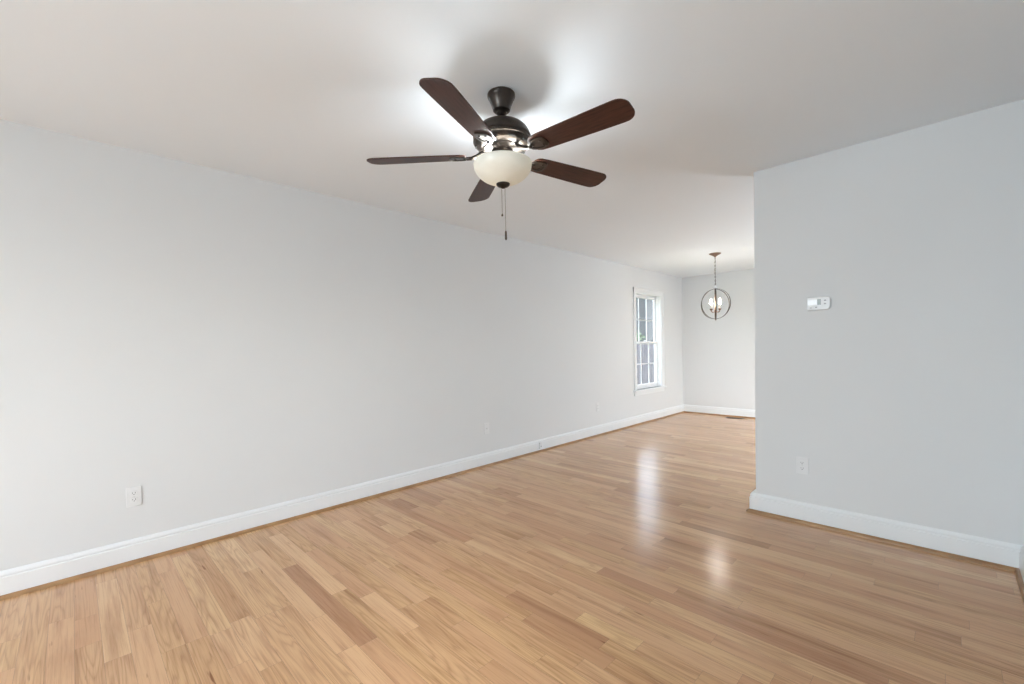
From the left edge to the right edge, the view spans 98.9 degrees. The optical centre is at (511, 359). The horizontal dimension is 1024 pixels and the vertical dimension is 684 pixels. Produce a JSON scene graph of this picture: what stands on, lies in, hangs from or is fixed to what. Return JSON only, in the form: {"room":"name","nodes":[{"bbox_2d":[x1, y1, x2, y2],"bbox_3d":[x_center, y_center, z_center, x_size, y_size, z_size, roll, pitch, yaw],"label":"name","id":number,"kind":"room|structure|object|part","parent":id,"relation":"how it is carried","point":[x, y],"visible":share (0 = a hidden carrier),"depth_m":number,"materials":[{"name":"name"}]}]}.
{"room":"empty living room","nodes":[
{"label":"empty living room","id":0,"kind":"room"},
{"bbox_2d":[0,119,682,570],"bbox_3d":[-0.974,-0.076,3.958,0.125,2.440,11.739,0,2,45],"label":"wall","id":1,"kind":"structure","parent":0,"point":[214,343],"depth_m":3.01,"materials":[{"name":"paint"}]},
{"bbox_2d":[126,486,141,506],"bbox_3d":[-2.240,0.813,2.595,0.008,0.115,0.070,0,2,45],"label":"wall outlet","id":2,"kind":"object","parent":1,"relation":"attached to","point":[133,494],"visible":1,"depth_m":2.59,"materials":[{"name":"white plastic"}]},
{"bbox_2d":[130,491,137,495],"bbox_3d":[-2.239,0.793,2.593,0.003,0.029,0.034,0,2,45],"label":"receptacle","id":3,"kind":"object","parent":2,"relation":"attached to","point":[132,493],"depth_m":2.59,"materials":[{"name":"white plastic"}]},
{"bbox_2d":[130,497,137,502],"bbox_3d":[-2.238,0.833,2.594,0.003,0.029,0.034,0,2,45],"label":"receptacle","id":4,"kind":"object","parent":2,"relation":"attached to","point":[132,499],"depth_m":2.59,"materials":[{"name":"white plastic"}]},
{"bbox_2d":[0,405,683,595],"bbox_3d":[-0.901,1.074,3.937,0.015,0.139,11.439,0,2,45],"label":"baseboard","id":5,"kind":"structure","parent":1,"relation":"attached to","point":[12,580],"depth_m":3.03,"materials":[{"name":"paint"}]},
{"bbox_2d":[0,411,683,600],"bbox_3d":[-0.888,1.134,3.927,0.018,0.019,11.409,0,2,45],"label":"trim","id":6,"kind":"structure","parent":1,"relation":"attached to","point":[76,577],"depth_m":3.02,"materials":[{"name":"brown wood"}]},
{"bbox_2d":[484,423,488,433],"bbox_3d":[-0.262,0.724,4.577,0.016,0.115,0.070,0,2,45],"label":"cable jack plate","id":7,"kind":"object","parent":1,"relation":"attached to","point":[486,425],"visible":1,"depth_m":4.58,"materials":[{"name":"white plastic"}]},
{"bbox_2d":[633,287,666,395],"bbox_3d":[2.182,-0.284,7.093,0.175,1.673,1.045,0,2,45],"label":"window","id":8,"kind":"structure","parent":1,"relation":"in","point":[657,297],"depth_m":7.31,"materials":[{"name":"paint"}]},
{"bbox_3d":[2.126,-0.643,7.133,0.028,0.784,0.815,0,2,45],"label":"sash","id":9,"kind":"part","parent":8,"relation":"part of","materials":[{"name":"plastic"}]},
{"bbox_3d":[2.164,0.079,7.128,0.028,0.737,0.815,0,2,45],"label":"sash","id":10,"kind":"part","parent":8,"relation":"part of","materials":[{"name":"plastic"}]},
{"bbox_2d":[0,0,1023,277],"bbox_3d":[0.577,-1.365,2.357,4.575,0.150,11.739,0,2,45],"label":"ceiling","id":11,"kind":"structure","parent":0,"point":[300,94],"depth_m":2.04,"materials":[{"name":"paint"}]},
{"bbox_2d":[367,78,634,239],"bbox_3d":[-0.006,-0.923,2.093,1.235,0.696,1.256,0,2,45],"label":"ceiling fan","id":12,"kind":"object","parent":11,"relation":"hanging from","point":[501,141],"visible":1,"depth_m":1.99,"materials":[{"name":"brown wood"}]},
{"bbox_3d":[-0.460,-0.969,2.126,0.481,0.033,0.131,-1,1,3],"label":"fan blade","id":13,"kind":"part","parent":12,"relation":"part of","materials":[{"name":"brown wood"}]},
{"bbox_3d":[-0.194,-0.964,1.717,0.131,0.033,0.481,-1,1,21],"label":"fan blade","id":14,"kind":"part","parent":12,"relation":"part of","materials":[{"name":"brown wood"}]},
{"bbox_3d":[-0.154,-0.984,2.505,0.131,0.033,0.481,-2,1,-15],"label":"fan blade","id":15,"kind":"part","parent":12,"relation":"part of","materials":[{"name":"brown wood"}]},
{"bbox_3d":[-0.044,-0.891,2.107,0.281,0.103,0.281,0,2,45],"label":"lamp shade","id":16,"kind":"part","parent":12,"relation":"part of","materials":[{"name":"white glass"}]},
{"bbox_3d":[0.302,-0.989,2.331,0.481,0.033,0.131,-2,2,-33],"label":"fan blade","id":17,"kind":"part","parent":12,"relation":"part of","materials":[{"name":"brown wood"}]},
{"bbox_3d":[0.278,-0.977,1.843,0.481,0.033,0.131,0,2,39],"label":"fan blade","id":18,"kind":"part","parent":12,"relation":"part of","materials":[{"name":"brown wood"}]},
{"bbox_2d":[701,252,730,319],"bbox_3d":[2.734,-0.971,5.888,0.400,0.898,0.365,-1,1,-8],"label":"pendant light","id":19,"kind":"object","parent":11,"relation":"hanging from","point":[715,254],"visible":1,"depth_m":5.86,"materials":[{"name":"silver metal"}]},
{"bbox_2d":[0,412,1023,683],"bbox_3d":[0.629,1.209,2.420,4.575,0.120,11.739,0,2,45],"label":"floor","id":20,"kind":"structure","parent":0,"point":[635,554],"depth_m":2.16,"materials":[{"name":"brown wood"}]},
{"bbox_2d":[682,268,754,409],"bbox_3d":[4.733,-0.254,6.449,4.450,2.440,0.150,0,2,45],"label":"wall","id":21,"kind":"structure","parent":0,"point":[719,354],"depth_m":7.50,"materials":[{"name":"paint"}]},
{"bbox_2d":[683,404,754,416],"bbox_3d":[4.645,0.898,6.472,4.300,0.139,0.015,0,2,45],"label":"baseboard","id":22,"kind":"structure","parent":21,"relation":"attached to","point":[691,408],"depth_m":7.52,"materials":[{"name":"paint"}]},
{"bbox_2d":[684,411,754,418],"bbox_3d":[4.635,0.959,6.462,4.270,0.019,0.018,0,2,45],"label":"trim","id":23,"kind":"structure","parent":21,"relation":"attached to","point":[684,411],"depth_m":7.50,"materials":[{"name":"brown wood"}]},
{"bbox_2d":[754,99,1023,545],"bbox_3d":[2.502,-0.111,2.481,2.014,2.440,0.115,0,2,45],"label":"wall","id":24,"kind":"structure","parent":0,"point":[902,398],"depth_m":2.60,"materials":[{"name":"paint"}]},
{"bbox_2d":[796,456,807,474],"bbox_3d":[1.965,0.720,2.966,0.070,0.115,0.008,0,2,45],"label":"wall outlet","id":25,"kind":"object","parent":24,"relation":"attached to","point":[801,462],"visible":1,"depth_m":2.96,"materials":[{"name":"white plastic"}]},
{"bbox_2d":[807,296,830,310],"bbox_3d":[2.006,-0.365,2.864,0.132,0.091,0.028,0,2,45],"label":"thermostat","id":26,"kind":"object","parent":24,"relation":"attached to","point":[822,302],"visible":1,"depth_m":2.85,"materials":[{"name":"white plastic"}]},
{"bbox_2d":[746,508,1018,571],"bbox_3d":[2.448,1.098,2.589,1.906,0.019,0.181,0,2,45],"label":"trim","id":27,"kind":"structure","parent":24,"relation":"attached to","point":[964,558],"depth_m":2.63,"materials":[{"name":"brown wood"}]},
{"bbox_2d":[749,489,1022,567],"bbox_3d":[2.458,1.038,2.576,1.903,0.139,0.145,0,2,45],"label":"baseboard","id":28,"kind":"structure","parent":24,"relation":"attached to","point":[990,550],"depth_m":2.63,"materials":[{"name":"paint"}]},
{"bbox_2d":[1015,569,1023,603],"bbox_3d":[0.161,1.213,-0.200,0.018,0.019,7.038,0,2,45],"label":"trim","id":29,"kind":"structure","parent":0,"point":[1018,575],"depth_m":2.17,"materials":[{"name":"brown wood"}]},
{"bbox_3d":[0.154,0.006,-0.352,0.150,2.440,7.218,0,2,45],"label":"wall","id":30,"kind":"structure","parent":0,"visible":0},
{"bbox_2d":[1019,546,1023,581],"bbox_3d":[0.172,1.153,-0.213,0.015,0.139,7.068,0,2,45],"label":"baseboard","id":31,"kind":"structure","parent":30,"relation":"attached to","point":[1021,554],"depth_m":2.22,"materials":[{"name":"paint"}]},
{"label":"outside","id":32,"kind":"structure","parent":0,"visible":0},
{"bbox_3d":[0.317,1.044,33.612,39.875,0.300,72.000,0,2,45],"label":"lawn","id":33,"kind":"structure","parent":32,"visible":0},
{"bbox_2d":[637,332,645,340],"bbox_3d":[4.689,0.049,16.444,0.888,2.351,0.854,0,2,45],"label":"leafy tree","id":34,"kind":"object","parent":33,"relation":"on","point":[640,335],"visible":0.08,"depth_m":16.28,"materials":[{"name":"green plant"}]},
{"bbox_2d":[636,298,652,340],"bbox_3d":[7.015,-1.502,22.666,4.700,5.050,8.600,0,2,45],"label":"neighbor house","id":35,"kind":"structure","parent":33,"relation":"on","point":[642,302],"depth_m":18.57,"materials":[{"name":"grey"}]},
{"bbox_2d":[637,340,653,384],"bbox_3d":[3.978,0.336,14.054,0.165,1.920,7.300,0,2,45],"label":"window pane","id":36,"kind":"object","parent":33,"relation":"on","point":[644,347],"visible":0.02,"depth_m":14.33,"materials":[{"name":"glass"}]}
]}

